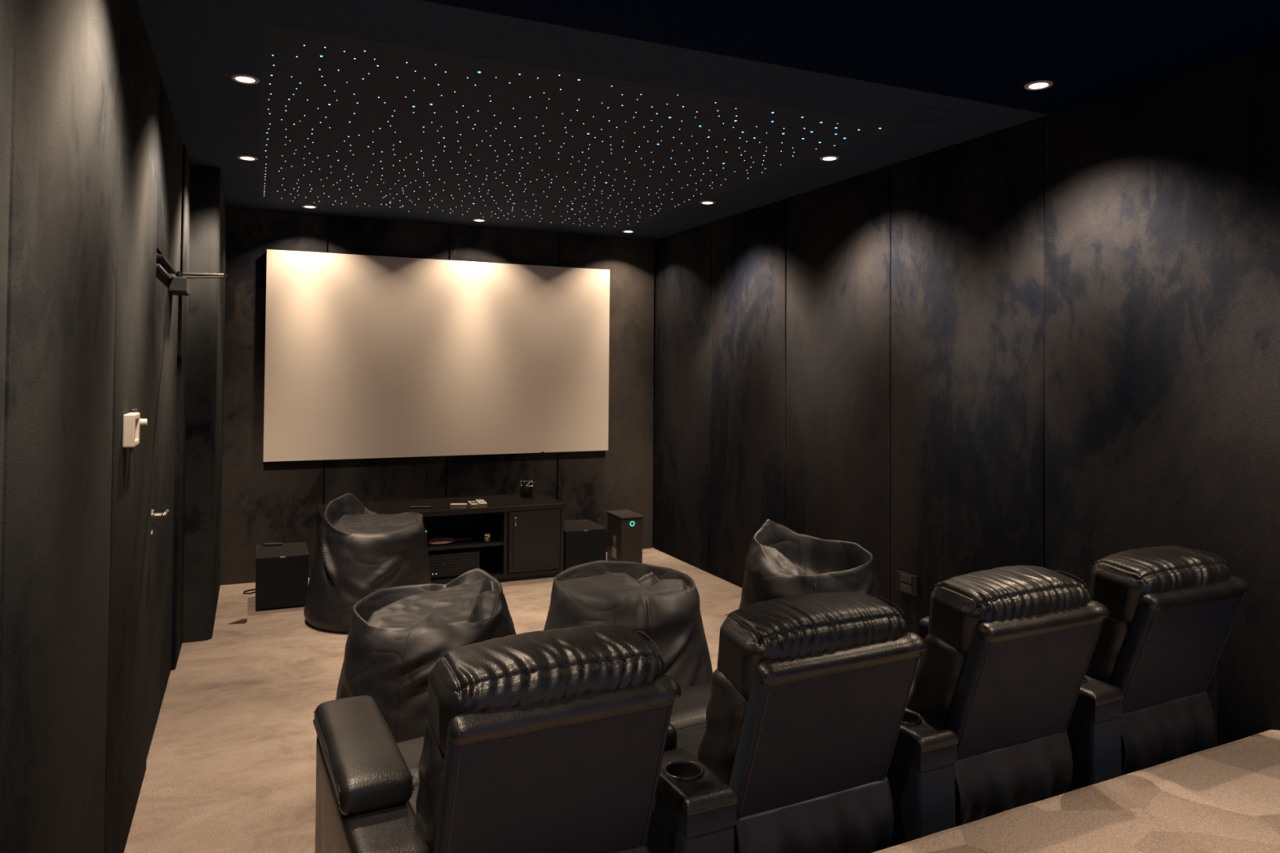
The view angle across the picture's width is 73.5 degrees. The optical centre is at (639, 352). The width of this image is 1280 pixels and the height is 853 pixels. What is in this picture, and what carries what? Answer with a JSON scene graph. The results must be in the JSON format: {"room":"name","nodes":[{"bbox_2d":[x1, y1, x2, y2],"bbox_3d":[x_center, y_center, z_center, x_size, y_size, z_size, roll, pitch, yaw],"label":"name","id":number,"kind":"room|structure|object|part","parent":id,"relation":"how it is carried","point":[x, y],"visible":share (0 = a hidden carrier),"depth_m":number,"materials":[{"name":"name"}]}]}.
{"room":"home theater","nodes":[
{"label":"home theater","id":0,"kind":"room"},
{"bbox_2d":[0,0,191,852],"bbox_3d":[-1.400,0.225,2.163,0.112,2.720,8.300,1,-1,-24],"label":"wall","id":1,"kind":"structure","parent":0,"point":[95,164],"depth_m":1.84,"materials":[{"name":"fabric"}]},
{"bbox_2d":[122,412,139,448],"bbox_3d":[-1.500,0.227,2.529,0.030,0.096,0.124,1,-1,-24],"label":"controller","id":2,"kind":"object","parent":1,"relation":"attached to","point":[131,431],"visible":1,"depth_m":2.48,"materials":[{"name":"beige plastic"}]},
{"bbox_2d":[130,408,147,425],"bbox_3d":[-1.557,0.219,2.668,0.040,0.090,0.090,1,-1,-24],"label":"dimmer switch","id":3,"kind":"object","parent":1,"relation":"attached to","point":[142,421],"visible":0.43,"depth_m":2.66,"materials":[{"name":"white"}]},
{"bbox_3d":[-1.571,0.219,2.662,0.010,0.090,0.090,1,-1,-24],"label":"plate","id":4,"kind":"part","parent":3,"relation":"part of","materials":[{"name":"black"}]},
{"bbox_3d":[-1.552,0.215,2.670,0.030,0.040,0.040,1,-1,-24],"label":"knob","id":5,"kind":"part","parent":3,"relation":"part of","materials":[{"name":"beige plastic"}]},
{"bbox_2d":[146,253,227,759],"bbox_3d":[-1.987,0.586,3.778,0.268,1.933,1.132,1,-1,-24],"label":"door","id":6,"kind":"structure","parent":1,"relation":"in","point":[169,286],"depth_m":3.67,"materials":[{"name":"wood"}]},
{"bbox_3d":[-1.845,0.625,3.288,0.048,0.052,0.052,1,-1,-24],"label":"handle","id":7,"kind":"part","parent":6,"relation":"part of","materials":[{"name":"silver metal"}]},
{"bbox_3d":[-1.855,0.628,3.352,0.021,0.021,0.146,1,-1,-24],"label":"lever","id":8,"kind":"part","parent":6,"relation":"part of","materials":[{"name":"silver metal"}]},
{"bbox_3d":[-2.010,-0.346,3.940,0.207,0.046,0.024,1,-1,-31],"label":"closer arm","id":9,"kind":"part","parent":6,"relation":"part of","materials":[{"name":"silver metal"}]},
{"bbox_2d":[182,164,226,643],"bbox_3d":[-2.704,0.281,5.303,0.195,2.620,1.300,1,-1,-24],"label":"pillar","id":10,"kind":"structure","parent":1,"relation":"attached to","point":[208,206],"depth_m":4.73,"materials":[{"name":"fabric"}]},
{"bbox_2d":[220,207,655,585],"bbox_3d":[-1.472,0.319,6.626,3.650,2.720,0.100,1,-1,-24],"label":"wall","id":11,"kind":"structure","parent":0,"point":[263,502],"depth_m":6.47,"materials":[{"name":"fabric"}]},
{"bbox_2d":[262,248,609,462],"bbox_3d":[-1.449,0.044,6.551,2.595,1.499,0.066,1,-1,-24],"label":"projection screen","id":12,"kind":"object","parent":11,"relation":"attached to","point":[367,357],"visible":1,"depth_m":6.46,"materials":[{"name":"beige fabric"}]},
{"bbox_2d":[124,547,1279,852],"bbox_3d":[0.204,1.448,2.864,3.650,0.429,8.300,1,-1,-24],"label":"floor","id":13,"kind":"structure","parent":0,"point":[231,759],"depth_m":2.99,"materials":[{"name":"beige carpet"}]},
{"bbox_2d":[228,617,247,624],"bbox_3d":[-2.359,1.576,5.030,0.104,0.025,0.034,1,-1,-30],"label":"wedge","id":14,"kind":"object","parent":13,"relation":"on","point":[244,620],"visible":1,"depth_m":5.03,"materials":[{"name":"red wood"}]},
{"bbox_2d":[243,588,255,594],"bbox_3d":[-2.585,1.576,5.749,0.087,0.053,0.161,-1,-2,39],"label":"power cable","id":15,"kind":"object","parent":13,"relation":"on","point":[244,593],"visible":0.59,"depth_m":5.71,"materials":[{"name":"black plastic"}]},
{"bbox_2d":[255,542,308,610],"bbox_3d":[-2.307,1.433,5.516,0.301,0.332,0.402,1,-1,-24],"label":"subwoofer","id":16,"kind":"object","parent":13,"relation":"on","point":[282,571],"visible":0.98,"depth_m":5.35,"materials":[{"name":"black wood"}]},
{"bbox_2d":[262,542,283,546],"bbox_3d":[-2.420,1.260,5.650,0.120,0.017,0.036,1,-1,-14],"label":"remote control","id":17,"kind":"object","parent":16,"relation":"on","point":[277,543],"visible":1,"depth_m":5.64,"materials":[{"name":"black plastic"}]},
{"bbox_3d":[-2.306,1.271,5.520,0.289,0.006,0.388,1,-1,-24],"label":"panel","id":18,"kind":"part","parent":16,"relation":"part of","materials":[{"name":"black wood"}]},
{"bbox_2d":[303,493,431,633],"bbox_3d":[-1.632,1.234,5.196,0.750,0.726,0.737,0,-1,15],"label":"bean bag","id":19,"kind":"object","parent":13,"relation":"on","point":[360,552],"visible":0.9,"depth_m":4.96,"materials":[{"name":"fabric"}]},
{"bbox_2d":[335,568,515,742],"bbox_3d":[-0.798,1.224,3.304,0.794,0.679,0.784,0,-1,0],"label":"bean bag","id":20,"kind":"object","parent":13,"relation":"on","point":[397,636],"visible":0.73,"depth_m":3.11,"materials":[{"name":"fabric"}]},
{"bbox_2d":[315,493,565,584],"bbox_3d":[-1.418,1.352,6.144,1.665,0.535,0.590,1,-1,-24],"label":"media console","id":21,"kind":"object","parent":13,"relation":"on","point":[526,542],"visible":0.52,"depth_m":6.15,"materials":[{"name":"black wood"}]},
{"bbox_2d":[408,505,431,508],"bbox_3d":[-1.526,1.071,5.963,0.150,0.016,0.038,1,-1,-6],"label":"remote control","id":22,"kind":"object","parent":21,"relation":"on","point":[414,506],"visible":1,"depth_m":5.95,"materials":[{"name":"black plastic"}]},
{"bbox_2d":[426,536,455,545],"bbox_3d":[-1.418,1.320,6.030,0.236,0.026,0.236,1,-1,-24],"label":"disc","id":23,"kind":"object","parent":21,"relation":"on","point":[437,540],"visible":0.79,"depth_m":5.97,"materials":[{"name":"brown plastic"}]},
{"bbox_2d":[427,547,479,578],"bbox_3d":[-1.406,1.475,6.092,0.448,0.170,0.411,1,-1,-24],"label":"receiver","id":24,"kind":"object","parent":21,"relation":"on","point":[456,562],"visible":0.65,"depth_m":5.94,"materials":[{"name":"black metal"}]},
{"bbox_2d":[449,503,466,506],"bbox_3d":[-1.288,1.077,6.092,0.115,0.014,0.042,1,-1,-4],"label":"remote control","id":25,"kind":"object","parent":21,"relation":"on","point":[451,504],"visible":1,"depth_m":6.08,"materials":[{"name":"beige plastic"}]},
{"bbox_2d":[449,534,472,542],"bbox_3d":[-1.276,1.325,6.116,0.142,0.022,0.122,1,-1,-24],"label":"case","id":26,"kind":"object","parent":21,"relation":"on","point":[458,538],"visible":0.9,"depth_m":6.08,"materials":[{"name":"black"}]},
{"bbox_2d":[426,528,503,551],"bbox_3d":[-1.428,1.346,6.152,0.772,0.022,0.548,1,-1,-24],"label":"shelf","id":27,"kind":"object","parent":21,"relation":"attached to","point":[477,535],"depth_m":6.19,"materials":[{"name":"black wood"}]},
{"bbox_2d":[467,500,478,506],"bbox_3d":[-1.199,1.078,6.155,0.048,0.016,0.170,1,-1,-20],"label":"remote control","id":28,"kind":"object","parent":21,"relation":"on","point":[473,503],"visible":1,"depth_m":6.11,"materials":[{"name":"beige plastic"}]},
{"bbox_2d":[475,499,487,505],"bbox_3d":[-1.149,1.079,6.210,0.055,0.016,0.190,1,-1,-20],"label":"remote control","id":29,"kind":"object","parent":21,"relation":"on","point":[480,502],"visible":1,"depth_m":6.17,"materials":[{"name":"beige plastic"}]},
{"bbox_2d":[483,532,490,542],"bbox_3d":[-1.083,1.305,6.059,0.044,0.062,0.042,1,-1,-24],"label":"gadget","id":30,"kind":"object","parent":21,"relation":"on","point":[486,536],"visible":1,"depth_m":6.04,"materials":[{"name":"black"}]},
{"bbox_2d":[520,478,533,497],"bbox_3d":[-0.860,1.023,6.504,0.099,0.146,0.099,1,-1,-24],"label":"jar","id":31,"kind":"object","parent":21,"relation":"on","point":[526,486],"visible":1,"depth_m":6.47,"materials":[{"name":"black glass"}]},
{"bbox_3d":[-0.859,0.972,6.507,0.094,0.044,0.094,1,-1,-24],"label":"lid","id":32,"kind":"part","parent":31,"relation":"part of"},
{"bbox_3d":[-0.757,1.346,6.143,0.381,0.429,0.020,1,-1,-24],"label":"door","id":33,"kind":"part","parent":21,"relation":"part of","materials":[{"name":"black wood"}]},
{"bbox_3d":[-0.752,1.345,6.133,0.321,0.369,0.004,1,-1,-24],"label":"door panel","id":34,"kind":"part","parent":21,"relation":"part of","materials":[{"name":"black wood"}]},
{"bbox_2d":[312,624,681,852],"bbox_3d":[-0.402,1.081,2.096,0.666,0.922,0.914,1,-1,-27],"label":"recliner","id":35,"kind":"object","parent":13,"relation":"on","point":[551,740],"visible":1,"depth_m":1.80,"materials":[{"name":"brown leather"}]},
{"bbox_3d":[-0.652,1.276,2.032,0.154,0.526,0.711,1,-1,-27],"label":"armrest","id":36,"kind":"part","parent":35,"relation":"part of","materials":[{"name":"black leather"}]},
{"bbox_3d":[-0.338,1.152,2.120,0.528,0.165,0.274,1,-1,-27],"label":"seat","id":37,"kind":"part","parent":35,"relation":"part of","materials":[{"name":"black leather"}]},
{"bbox_3d":[-0.235,0.973,1.922,0.524,0.415,0.262,1,-1,-27],"label":"backrest","id":38,"kind":"part","parent":35,"relation":"part of","materials":[{"name":"black leather"}]},
{"bbox_3d":[-0.179,0.922,1.815,0.490,0.418,0.184,1,-1,-27],"label":"panel","id":39,"kind":"part","parent":35,"relation":"part of","materials":[{"name":"brown leather"}]},
{"bbox_2d":[563,519,606,570],"bbox_3d":[-0.480,1.472,6.517,0.325,0.325,0.398,1,-1,-24],"label":"subwoofer","id":40,"kind":"object","parent":13,"relation":"on","point":[584,540],"visible":0.62,"depth_m":6.35,"materials":[{"name":"black wood"}]},
{"bbox_3d":[-0.479,1.313,6.522,0.313,0.006,0.383,1,-1,-24],"label":"panel","id":41,"kind":"part","parent":40,"relation":"part of","materials":[{"name":"black wood"}]},
{"bbox_2d":[605,509,644,563],"bbox_3d":[-0.119,1.443,6.670,0.197,0.394,0.317,1,-1,-24],"label":"air purifier","id":42,"kind":"object","parent":13,"relation":"on","point":[624,526],"visible":0.95,"depth_m":6.56,"materials":[{"name":"grey plastic"}]},
{"bbox_3d":[-0.118,1.256,6.673,0.197,0.020,0.317,1,-1,-24],"label":"lid","id":43,"kind":"part","parent":42,"relation":"part of","materials":[{"name":"grey plastic"}]},
{"bbox_2d":[543,560,712,688],"bbox_3d":[-0.068,1.264,3.700,0.804,0.628,0.800,1,-1,-36],"label":"bean bag","id":44,"kind":"object","parent":13,"relation":"on","point":[662,603],"visible":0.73,"depth_m":3.53,"materials":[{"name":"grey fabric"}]},
{"bbox_2d":[646,723,737,852],"bbox_3d":[-0.005,1.260,2.296,0.138,0.578,0.757,1,-1,-27],"label":"console","id":45,"kind":"object","parent":13,"relation":"on","point":[694,811],"visible":0.38,"depth_m":1.99,"materials":[{"name":"brown leather"}]},
{"bbox_2d":[669,591,927,852],"bbox_3d":[0.300,1.094,2.451,0.526,0.921,0.914,1,-1,-27],"label":"recliner","id":46,"kind":"object","parent":13,"relation":"on","point":[802,710],"visible":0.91,"depth_m":2.11,"materials":[{"name":"brown leather"}]},
{"bbox_3d":[0.302,1.163,2.443,0.526,0.166,0.275,1,-1,-27],"label":"seat","id":47,"kind":"part","parent":46,"relation":"part of","materials":[{"name":"black leather"}]},
{"bbox_3d":[0.405,0.986,2.246,0.521,0.418,0.261,1,-1,-27],"label":"backrest","id":48,"kind":"part","parent":46,"relation":"part of","materials":[{"name":"black leather"}]},
{"bbox_3d":[0.461,0.934,2.139,0.490,0.418,0.183,1,-1,-27],"label":"panel","id":49,"kind":"part","parent":46,"relation":"part of","materials":[{"name":"brown leather"}]},
{"bbox_2d":[738,519,883,608],"bbox_3d":[0.747,1.171,3.738,0.769,0.828,0.764,0,-1,33],"label":"bean bag","id":50,"kind":"object","parent":13,"relation":"on","point":[781,562],"visible":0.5,"depth_m":3.71,"materials":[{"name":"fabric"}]},
{"bbox_2d":[885,707,958,848],"bbox_3d":[0.630,1.272,2.626,0.138,0.578,0.758,1,-1,-27],"label":"console","id":51,"kind":"object","parent":13,"relation":"on","point":[921,774],"visible":0.23,"depth_m":2.31,"materials":[{"name":"brown leather"}]},
{"bbox_2d":[906,565,1109,826],"bbox_3d":[0.938,1.105,2.773,0.527,0.922,0.913,1,-1,-27],"label":"recliner","id":52,"kind":"object","parent":13,"relation":"on","point":[1003,667],"visible":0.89,"depth_m":2.43,"materials":[{"name":"brown leather"}]},
{"bbox_3d":[1.043,0.997,2.570,0.524,0.420,0.263,1,-1,-27],"label":"backrest","id":53,"kind":"part","parent":52,"relation":"part of","materials":[{"name":"black leather"}]},
{"bbox_3d":[1.098,0.946,2.461,0.490,0.418,0.184,1,-1,-27],"label":"panel","id":54,"kind":"part","parent":52,"relation":"part of","materials":[{"name":"brown leather"}]},
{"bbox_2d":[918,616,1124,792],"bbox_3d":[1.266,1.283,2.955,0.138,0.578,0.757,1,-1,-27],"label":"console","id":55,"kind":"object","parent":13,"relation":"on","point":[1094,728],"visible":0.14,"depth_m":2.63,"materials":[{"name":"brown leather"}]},
{"bbox_2d":[1084,545,1249,775],"bbox_3d":[1.614,1.119,3.115,0.623,0.921,0.914,1,-1,-27],"label":"recliner","id":56,"kind":"object","parent":13,"relation":"on","point":[1172,610],"visible":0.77,"depth_m":2.74,"materials":[{"name":"brown leather"}]},
{"bbox_3d":[1.676,1.009,2.890,0.520,0.417,0.264,1,-1,-27],"label":"backrest","id":57,"kind":"part","parent":56,"relation":"part of","materials":[{"name":"black leather"}]},
{"bbox_3d":[1.732,0.958,2.782,0.490,0.418,0.183,1,-1,-27],"label":"panel","id":58,"kind":"part","parent":56,"relation":"part of","materials":[{"name":"brown leather"}]},
{"bbox_3d":[1.816,1.322,3.280,0.102,0.526,0.711,1,-1,-27],"label":"armrest","id":59,"kind":"part","parent":56,"relation":"part of","materials":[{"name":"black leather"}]},
{"bbox_2d":[137,0,1279,240],"bbox_3d":[0.224,-1.101,2.918,3.650,0.112,8.300,1,-1,-24],"label":"ceiling","id":60,"kind":"structure","parent":0,"point":[886,60],"depth_m":2.97,"materials":[{"name":"paint"}]},
{"bbox_2d":[231,74,259,84],"bbox_3d":[-1.528,-1.059,3.320,0.102,0.006,0.102,1,-1,-24],"label":"recessed light","id":61,"kind":"object","parent":60,"relation":"in","point":[242,78],"visible":1,"depth_m":3.31,"materials":[{"name":"beige"}]},
{"bbox_2d":[236,155,257,160],"bbox_3d":[-2.091,-1.037,4.568,0.102,0.006,0.102,1,-1,-24],"label":"recessed light","id":62,"kind":"object","parent":60,"relation":"in","point":[245,157],"visible":1,"depth_m":4.56,"materials":[{"name":"beige"}]},
{"bbox_2d":[302,204,317,208],"bbox_3d":[-2.284,-1.010,5.927,0.102,0.006,0.102,1,-1,-24],"label":"recessed light","id":63,"kind":"object","parent":60,"relation":"in","point":[303,206],"visible":1,"depth_m":5.92,"materials":[{"name":"beige"}]},
{"bbox_2d":[472,218,485,222],"bbox_3d":[-1.203,-0.991,6.414,0.102,0.006,0.102,1,-1,-24],"label":"recessed light","id":64,"kind":"object","parent":60,"relation":"in","point":[473,220],"visible":1,"depth_m":6.39,"materials":[{"name":"beige"}]},
{"bbox_2d":[257,22,906,230],"bbox_3d":[-0.670,-1.024,4.789,2.657,0.005,3.219,1,-1,-24],"label":"ceiling panel","id":65,"kind":"object","parent":60,"relation":"attached to","point":[346,121],"visible":1,"depth_m":4.09,"materials":[{"name":"fabric"}]},
{"bbox_2d":[622,230,634,232],"bbox_3d":[-0.094,-0.973,6.875,0.102,0.006,0.102,1,-1,-24],"label":"recessed light","id":66,"kind":"object","parent":60,"relation":"in","point":[623,231],"visible":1,"depth_m":6.86,"materials":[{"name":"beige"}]},
{"bbox_2d":[700,200,715,204],"bbox_3d":[0.448,-0.994,5.679,0.102,0.006,0.102,1,-1,-24],"label":"recessed light","id":67,"kind":"object","parent":60,"relation":"in","point":[705,202],"visible":1,"depth_m":5.68,"materials":[{"name":"beige"}]},
{"bbox_2d":[819,155,839,160],"bbox_3d":[0.989,-1.015,4.477,0.102,0.006,0.102,1,-1,-24],"label":"recessed light","id":68,"kind":"object","parent":60,"relation":"in","point":[830,157],"visible":1,"depth_m":4.46,"materials":[{"name":"beige"}]},
{"bbox_2d":[903,107,954,123],"bbox_3d":[1.255,-1.029,3.723,0.208,0.006,0.208,1,-1,-24],"label":"ceiling speaker","id":69,"kind":"object","parent":60,"relation":"attached to","point":[931,114],"visible":1,"depth_m":3.72,"materials":[{"name":"fabric"}]},
{"bbox_2d":[907,110,950,121],"bbox_3d":[1.255,-1.031,3.723,0.176,0.002,0.176,1,-1,-24],"label":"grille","id":70,"kind":"object","parent":69,"relation":"attached to","point":[917,115],"depth_m":3.72,"materials":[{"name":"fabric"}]},
{"bbox_2d":[1023,80,1053,90],"bbox_3d":[1.527,-1.024,3.285,0.102,0.006,0.102,1,-1,-24],"label":"recessed light","id":71,"kind":"object","parent":60,"relation":"in","point":[1043,84],"visible":1,"depth_m":3.28,"materials":[{"name":"beige"}]},
{"bbox_2d":[653,44,1279,746],"bbox_3d":[1.831,0.281,3.618,0.100,2.720,8.300,1,-1,-24],"label":"wall","id":72,"kind":"structure","parent":0,"point":[1051,342],"depth_m":3.86,"materials":[{"name":"fabric"}]},
{"bbox_2d":[896,570,917,596],"bbox_3d":[1.382,1.195,4.442,0.014,0.104,0.150,1,-1,-24],"label":"wall socket","id":73,"kind":"object","parent":72,"relation":"attached to","point":[906,583],"visible":1,"depth_m":4.43,"materials":[{"name":"black plastic"}]},
{"bbox_2d":[900,583,911,594],"bbox_3d":[1.378,1.221,4.440,0.004,0.038,0.080,1,-1,-24],"label":"outlet","id":74,"kind":"object","parent":73,"relation":"attached to","point":[904,588],"depth_m":4.43,"materials":[{"name":"black plastic"}]},
{"bbox_2d":[900,573,911,583],"bbox_3d":[1.378,1.169,4.441,0.004,0.038,0.080,1,-1,-24],"label":"outlet","id":75,"kind":"object","parent":73,"relation":"attached to","point":[905,578],"depth_m":4.44,"materials":[{"name":"black plastic"}]}
]}

